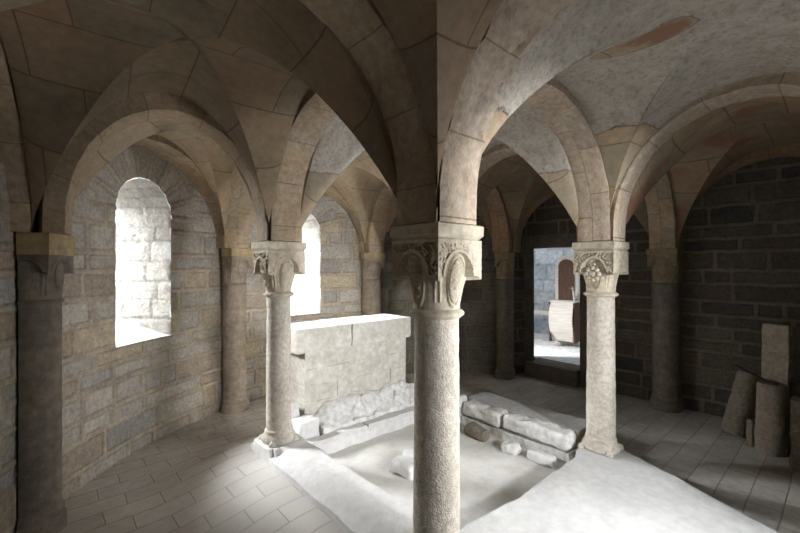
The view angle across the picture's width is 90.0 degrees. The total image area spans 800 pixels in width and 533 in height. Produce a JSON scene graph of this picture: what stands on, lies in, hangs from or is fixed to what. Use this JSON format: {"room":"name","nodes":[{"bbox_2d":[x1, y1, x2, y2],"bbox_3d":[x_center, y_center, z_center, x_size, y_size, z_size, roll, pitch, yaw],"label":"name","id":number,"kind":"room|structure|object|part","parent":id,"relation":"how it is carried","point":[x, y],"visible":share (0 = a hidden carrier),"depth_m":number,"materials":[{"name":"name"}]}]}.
{"room":"church","nodes":[
{"label":"church","id":0,"kind":"room"},
{"bbox_2d":[0,103,222,532],"bbox_3d":[-1.583,0.220,1.713,1.103,3.180,6.443,0,0,-19],"label":"wall","id":1,"kind":"structure","parent":0,"point":[117,401],"depth_m":3.50,"materials":[{"name":"stone"}]},
{"bbox_2d":[0,42,34,232],"bbox_3d":[-1.983,-0.767,1.638,0.311,1.100,2.131,0,0,-31],"label":"stone arch","id":2,"kind":"object","parent":1,"relation":"attached to","point":[12,153],"visible":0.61,"depth_m":2.41,"materials":[{"name":"beige stone"}]},
{"bbox_2d":[35,134,227,248],"bbox_3d":[-2.391,-0.767,3.800,0.354,1.100,2.259,0,0,9],"label":"stone arch","id":3,"kind":"object","parent":1,"relation":"attached to","point":[162,147],"visible":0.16,"depth_m":4.22,"materials":[{"name":"beige stone"}]},
{"bbox_2d":[115,178,170,346],"bbox_3d":[-3.041,-0.065,3.977,1.160,1.569,0.682,0,0,10],"label":"window","id":4,"kind":"structure","parent":1,"relation":"in","point":[142,214],"depth_m":4.24,"materials":[{"name":"stone"}]},
{"bbox_2d":[236,194,496,401],"bbox_3d":[-0.358,0.220,6.023,4.079,3.180,0.732,0,0,-22],"label":"wall","id":5,"kind":"structure","parent":0,"point":[340,269],"depth_m":6.24,"materials":[{"name":"stone"}]},
{"bbox_2d":[291,213,320,314],"bbox_3d":[-1.825,-0.065,6.180,0.683,1.509,1.160,0,0,-42],"label":"window","id":6,"kind":"structure","parent":5,"relation":"in","point":[306,299],"depth_m":6.14,"materials":[{"name":"stone"}]},
{"bbox_2d":[324,185,366,252],"bbox_3d":[-1.358,-0.767,5.729,2.089,1.100,0.367,0,0,-42],"label":"stone arch","id":7,"kind":"object","parent":5,"relation":"attached to","point":[332,192],"visible":0.13,"depth_m":6.10,"materials":[{"name":"beige stone"}]},
{"bbox_2d":[0,0,799,247],"bbox_3d":[0.412,-0.760,3.442,6.320,1.102,5.469,0,0,-42],"label":"ceiling","id":8,"kind":"structure","parent":0,"point":[267,56],"depth_m":2.37,"materials":[{"name":"stone"}]},
{"bbox_2d":[59,373,799,532],"bbox_3d":[0.472,1.713,3.315,7.200,0.164,6.600,0,0,-42],"label":"floor","id":9,"kind":"structure","parent":0,"point":[205,475],"depth_m":3.38,"materials":[{"name":"grey stone"}]},
{"bbox_2d":[16,232,75,532],"bbox_3d":[-2.337,0.768,2.659,0.188,1.964,0.310,0,0,-13],"label":"engaged column","id":10,"kind":"structure","parent":9,"relation":"on","point":[44,259],"depth_m":2.56,"materials":[{"name":"stone"}]},
{"bbox_2d":[220,248,252,413],"bbox_3d":[-1.973,0.767,4.866,0.202,1.965,0.346,0,0,30],"label":"engaged column","id":11,"kind":"structure","parent":9,"relation":"on","point":[236,262],"depth_m":4.78,"materials":[{"name":"stone"}]},
{"bbox_2d":[291,403,299,419],"bbox_3d":[-1.110,1.568,4.046,0.158,0.393,0.221,0,0,-42],"label":"rubble stone","id":12,"kind":"object","parent":9,"relation":"on","point":[295,413],"visible":0.13,"depth_m":3.99,"materials":[{"name":"beige stone"}]},
{"bbox_2d":[291,413,319,439],"bbox_3d":[-0.930,1.618,3.912,0.202,0.274,0.240,0,0,41],"label":"block","id":13,"kind":"object","parent":9,"relation":"on","point":[307,426],"visible":0.52,"depth_m":3.85,"materials":[{"name":"white stone"}]},
{"bbox_2d":[250,432,412,532],"bbox_3d":[-0.545,1.664,2.978,0.386,0.272,1.985,0,0,-42],"label":"kerb slab","id":14,"kind":"object","parent":9,"relation":"on","point":[354,503],"visible":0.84,"depth_m":2.78,"materials":[{"name":"white stone"}]},
{"bbox_2d":[251,241,306,447],"bbox_3d":[-1.074,0.656,3.543,0.358,1.738,0.358,0,0,-42],"label":"carved column","id":15,"kind":"structure","parent":14,"relation":"on","point":[278,263],"depth_m":3.44,"materials":[{"name":"stone"}]},
{"bbox_2d":[39,92,270,241],"bbox_3d":[-1.735,-0.767,3.093,1.576,1.100,0.281,0,0,-34],"label":"stone arch","id":16,"kind":"object","parent":15,"relation":"on","point":[56,203],"visible":0.64,"depth_m":2.82,"materials":[{"name":"beige stone"}]},
{"bbox_2d":[225,165,250,248],"bbox_3d":[-1.553,-0.767,4.220,0.281,1.100,1.637,0,0,-35],"label":"stone arch","id":17,"kind":"object","parent":15,"relation":"on","point":[239,207],"visible":0.24,"depth_m":4.71,"materials":[{"name":"beige stone"}]},
{"bbox_2d":[301,150,436,241],"bbox_3d":[-0.280,-0.767,4.252,2.106,1.100,0.301,0,0,-42],"label":"stone arch","id":18,"kind":"object","parent":15,"relation":"on","point":[364,152],"visible":0.02,"depth_m":4.23,"materials":[{"name":"beige stone"}]},
{"bbox_2d":[291,314,410,415],"bbox_3d":[-0.609,1.186,4.635,1.559,1.134,0.521,0,0,-42],"label":"stone altar","id":19,"kind":"object","parent":9,"relation":"on","point":[331,359],"visible":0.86,"depth_m":4.36,"materials":[{"name":"beige stone"}]},
{"bbox_2d":[306,406,413,453],"bbox_3d":[-0.260,1.719,4.260,1.690,0.161,0.147,0,0,-42],"label":"kerb slab","id":20,"kind":"object","parent":9,"relation":"on","point":[337,440],"visible":0.76,"depth_m":4.10,"materials":[{"name":"white stone"}]},
{"bbox_2d":[313,380,413,435],"bbox_3d":[-0.288,1.595,4.487,1.430,0.409,0.210,0,0,-42],"label":"step","id":21,"kind":"structure","parent":9,"relation":"on","point":[351,409],"depth_m":4.36,"materials":[{"name":"stone"}]},
{"bbox_2d":[361,252,384,315],"bbox_3d":[-0.422,0.768,6.226,0.361,1.965,0.222,0,0,-22],"label":"engaged column","id":22,"kind":"structure","parent":9,"relation":"on","point":[372,263],"depth_m":6.16,"materials":[{"name":"stone"}]},
{"bbox_2d":[389,449,413,479],"bbox_3d":[0.083,1.735,3.523,0.278,0.159,0.334,0,0,31],"label":"rubble","id":23,"kind":"object","parent":9,"relation":"on","point":[403,465],"visible":0.68,"depth_m":3.42,"materials":[{"name":"white stone"}]},
{"bbox_2d":[459,394,466,422],"bbox_3d":[0.640,1.635,4.623,0.251,0.327,0.263,0,0,-42],"label":"kerb stone","id":24,"kind":"object","parent":9,"relation":"on","point":[462,398],"visible":0.13,"depth_m":4.52,"materials":[{"name":"stone"}]},
{"bbox_2d":[464,421,489,441],"bbox_3d":[0.800,1.720,4.177,0.150,0.151,0.287,0,0,-42],"label":"rubble stone","id":25,"kind":"object","parent":9,"relation":"on","point":[473,429],"visible":1,"depth_m":4.12,"materials":[{"name":"brown stone"}]},
{"bbox_2d":[494,253,514,379],"bbox_3d":[1.644,0.767,6.286,0.314,1.965,0.250,0,0,17],"label":"engaged column","id":26,"kind":"structure","parent":9,"relation":"on","point":[504,262],"depth_m":6.20,"materials":[{"name":"stone"}]},
{"bbox_2d":[501,439,521,455],"bbox_3d":[1.075,1.740,3.852,0.166,0.104,0.192,0,0,-42],"label":"rubble stone","id":27,"kind":"object","parent":9,"relation":"on","point":[508,446],"visible":1,"depth_m":3.80,"materials":[{"name":"stone"}]},
{"bbox_2d":[462,415,577,461],"bbox_3d":[1.161,1.739,4.090,0.200,0.122,1.225,0,0,-42],"label":"footing","id":28,"kind":"object","parent":9,"relation":"on","point":[502,433],"visible":0.38,"depth_m":3.92,"materials":[{"name":"stone"}]},
{"bbox_2d":[462,399,507,427],"bbox_3d":[0.924,1.589,4.349,0.213,0.170,0.519,0,0,-42],"label":"kerb stone","id":29,"kind":"object","parent":28,"relation":"on","point":[492,415],"visible":0.88,"depth_m":4.28,"materials":[{"name":"stone"}]},
{"bbox_2d":[503,413,575,450],"bbox_3d":[1.335,1.587,3.887,0.222,0.180,0.699,0,0,-42],"label":"kerb stone","id":30,"kind":"object","parent":28,"relation":"on","point":[552,434],"visible":1,"depth_m":3.79,"materials":[{"name":"stone"}]},
{"bbox_2d":[468,392,585,447],"bbox_3d":[1.346,1.648,4.299,0.333,0.254,1.305,0,0,-42],"label":"kerb slab","id":31,"kind":"object","parent":9,"relation":"on","point":[578,425],"visible":0.49,"depth_m":4.18,"materials":[{"name":"grey stone"}]},
{"bbox_2d":[527,448,556,467],"bbox_3d":[1.287,1.738,3.631,0.107,0.106,0.280,0,0,-42],"label":"rubble stone","id":32,"kind":"object","parent":9,"relation":"on","point":[537,456],"visible":1,"depth_m":3.60,"materials":[{"name":"white stone"}]},
{"bbox_2d":[460,448,778,532],"bbox_3d":[1.541,1.669,2.252,2.514,0.262,1.889,0,0,-42],"label":"stone slab","id":33,"kind":"object","parent":9,"relation":"on","point":[592,492],"visible":0.95,"depth_m":2.68,"materials":[{"name":"white stone"}]},
{"bbox_2d":[390,221,483,532],"bbox_3d":[0.195,0.661,2.127,0.358,1.748,0.361,0,0,-42],"label":"carved column","id":34,"kind":"structure","parent":33,"relation":"on","point":[436,259],"depth_m":2.02,"materials":[{"name":"stone"}]},
{"bbox_2d":[271,90,336,241],"bbox_3d":[-0.440,-0.767,2.834,0.281,1.100,1.876,0,0,-42],"label":"stone arch","id":35,"kind":"object","parent":34,"relation":"on","point":[314,115],"visible":0.38,"depth_m":3.30,"materials":[{"name":"beige stone"}]},
{"bbox_2d":[300,0,435,225],"bbox_3d":[-0.551,-0.767,1.459,1.976,1.100,0.294,0,0,-42],"label":"stone arch","id":36,"kind":"object","parent":34,"relation":"on","point":[359,26],"visible":0.71,"depth_m":1.89,"materials":[{"name":"beige stone"}]},
{"bbox_2d":[437,0,570,224],"bbox_3d":[0.826,-0.767,1.417,0.346,1.100,1.876,0,0,-42],"label":"stone arch","id":37,"kind":"object","parent":34,"relation":"on","point":[515,26],"visible":0.75,"depth_m":1.89,"materials":[{"name":"beige stone"}]},
{"bbox_2d":[437,78,609,241],"bbox_3d":[0.987,-0.767,2.837,2.106,1.100,0.284,0,0,-42],"label":"stone arch","id":38,"kind":"object","parent":34,"relation":"on","point":[553,101],"visible":0.51,"depth_m":3.26,"materials":[{"name":"beige stone"}]},
{"bbox_2d":[572,241,628,457],"bbox_3d":[1.775,0.696,3.542,0.373,1.818,0.358,0,0,-42],"label":"carved column","id":39,"kind":"structure","parent":33,"relation":"on","point":[600,263],"depth_m":3.45,"materials":[{"name":"stone"}]},
{"bbox_2d":[478,144,577,241],"bbox_3d":[1.147,-0.767,4.255,0.280,1.100,1.876,0,0,-42],"label":"stone arch","id":40,"kind":"object","parent":39,"relation":"on","point":[499,152],"visible":0.14,"depth_m":4.31,"materials":[{"name":"beige stone"}]},
{"bbox_2d":[645,172,677,248],"bbox_3d":[2.531,-0.767,4.246,2.026,1.100,0.280,0,0,-43],"label":"stone arch","id":41,"kind":"object","parent":39,"relation":"on","point":[662,223],"visible":0.28,"depth_m":4.77,"materials":[{"name":"beige stone"}]},
{"bbox_2d":[610,72,799,241],"bbox_3d":[2.414,-0.767,2.840,0.279,1.100,1.876,0,0,-42],"label":"stone arch","id":42,"kind":"object","parent":39,"relation":"on","point":[780,83],"visible":0.67,"depth_m":3.01,"materials":[{"name":"beige stone"}]},
{"bbox_2d":[646,248,684,412],"bbox_3d":[3.265,0.767,4.930,0.299,1.965,0.344,0,0,-42],"label":"engaged column","id":43,"kind":"structure","parent":9,"relation":"on","point":[666,264],"depth_m":4.84,"materials":[{"name":"stone"}]},
{"bbox_2d":[721,370,760,437],"bbox_3d":[3.515,1.410,4.124,0.372,0.668,0.223,0,0,-10],"label":"drum","id":44,"kind":"object","parent":9,"relation":"on","point":[741,404],"visible":0.88,"depth_m":4.05,"materials":[{"name":"stone"}]},
{"bbox_2d":[746,419,753,446],"bbox_3d":[3.411,1.620,3.899,0.061,0.262,0.052,0,0,-42],"label":"stone splinter","id":45,"kind":"object","parent":9,"relation":"on","point":[749,423],"visible":1,"depth_m":3.88,"materials":[{"name":"grey stone"}]},
{"bbox_2d":[754,380,789,456],"bbox_3d":[3.509,1.425,3.776,0.248,0.650,0.243,0,0,-42],"label":"drum","id":46,"kind":"object","parent":9,"relation":"on","point":[771,421],"visible":0.99,"depth_m":3.69,"materials":[{"name":"stone"}]},
{"bbox_2d":[735,364,777,385],"bbox_3d":[3.532,1.069,3.982,0.025,0.054,0.615,0,0,12],"label":"rod","id":47,"kind":"object","parent":46,"relation":"on","point":[735,364],"visible":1,"depth_m":3.94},
{"bbox_2d":[761,323,789,434],"bbox_3d":[3.693,1.159,3.938,0.194,1.189,0.210,0,0,-40],"label":"stone slab","id":48,"kind":"object","parent":9,"relation":"on","point":[775,361],"visible":0.52,"depth_m":3.91,"materials":[{"name":"grey stone"}]},
{"bbox_2d":[789,396,799,470],"bbox_3d":[3.482,1.447,3.481,0.235,0.611,0.127,0,0,-42],"label":"stone block","id":49,"kind":"object","parent":9,"relation":"on","point":[794,458],"visible":1,"depth_m":3.42,"materials":[{"name":"grey stone"}]},
{"bbox_2d":[96,0,774,165],"bbox_3d":[0.213,-1.390,3.754,8.600,0.040,8.000,0,0,-42],"label":"roof","id":50,"kind":"structure","parent":0,"point":[113,0],"depth_m":2.71,"materials":[{"name":"stone"}]},
{"bbox_2d":[513,157,799,431],"bbox_3d":[3.309,0.220,4.879,0.366,3.180,4.545,0,0,-42],"label":"wall","id":51,"kind":"structure","parent":0,"point":[741,260],"depth_m":4.68,"materials":[{"name":"stone"}]},
{"bbox_2d":[512,187,555,252],"bbox_3d":[2.558,-0.767,5.737,2.104,1.100,0.272,0,0,40],"label":"stone arch","id":52,"kind":"object","parent":51,"relation":"attached to","point":[548,193],"visible":0.19,"depth_m":6.21,"materials":[{"name":"beige stone"}]},
{"bbox_2d":[523,233,586,386],"bbox_3d":[2.402,0.626,6.272,0.428,2.259,1.279,0,0,-42],"label":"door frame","id":53,"kind":"structure","parent":51,"relation":"in","point":[570,374],"depth_m":6.20,"materials":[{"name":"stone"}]},
{"bbox_2d":[678,143,799,248],"bbox_3d":[4.029,-0.767,4.310,0.280,1.100,1.917,0,0,-42],"label":"stone arch","id":54,"kind":"object","parent":51,"relation":"attached to","point":[792,149],"visible":0.31,"depth_m":4.32,"materials":[{"name":"beige stone"}]},
{"label":"outside","id":55,"kind":"structure","parent":0,"visible":0},
{"bbox_2d":[534,333,579,364],"bbox_3d":[4.721,1.690,9.536,7.370,0.320,13.000,0,0,-42],"label":"ground","id":56,"kind":"structure","parent":55,"point":[543,348],"depth_m":7.29,"materials":[{"name":"grey stone"}]},
{"bbox_2d":[549,255,579,345],"bbox_3d":[3.251,0.650,7.649,0.660,1.740,0.542,0,0,40],"label":"stall","id":57,"kind":"object","parent":56,"relation":"on","point":[564,310],"visible":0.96,"depth_m":7.65,"materials":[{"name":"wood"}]},
{"bbox_3d":[3.277,0.522,7.595,0.040,0.285,0.249,0,0,40],"label":"arm rail","id":58,"kind":"part","parent":57,"relation":"part of","materials":[{"name":"wood"}]},
{"bbox_3d":[3.180,1.273,8.310,0.121,0.495,0.131,0,0,-42],"label":"trestle","id":59,"kind":"object","parent":56,"relation":"on","visible":0},
{"bbox_2d":[534,310,548,314],"bbox_3d":[2.891,0.980,8.635,0.102,0.082,1.101,0,0,-42],"label":"timber beam","id":60,"kind":"structure","parent":59,"relation":"on","point":[540,312],"depth_m":8.45,"materials":[{"name":"brown wood"}]},
{"bbox_3d":[0.513,0.768,4.963,0.356,1.963,0.357,0,0,-42],"label":"carved column","id":61,"kind":"structure","parent":0,"visible":0},
{"bbox_2d":[366,183,394,252],"bbox_3d":[0.033,-0.767,5.627,0.280,1.100,1.615,0,0,-36],"label":"stone arch","id":62,"kind":"object","parent":61,"relation":"on","point":[375,235],"visible":0.38,"depth_m":6.08,"materials":[{"name":"beige stone"}]},
{"bbox_2d":[485,186,511,252],"bbox_3d":[1.084,-0.767,5.641,0.280,1.100,1.748,0,0,40],"label":"stone arch","id":63,"kind":"object","parent":61,"relation":"on","point":[501,232],"visible":0.3,"depth_m":6.12,"materials":[{"name":"beige stone"}]},
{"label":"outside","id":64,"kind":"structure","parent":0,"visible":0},
{"bbox_2d":[534,247,579,334],"bbox_3d":[3.668,0.200,8.593,0.022,3.100,9.000,0,0,-42],"label":"wall","id":65,"kind":"structure","parent":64,"point":[545,259],"depth_m":9.04,"materials":[{"name":"grey stone"}]}
]}

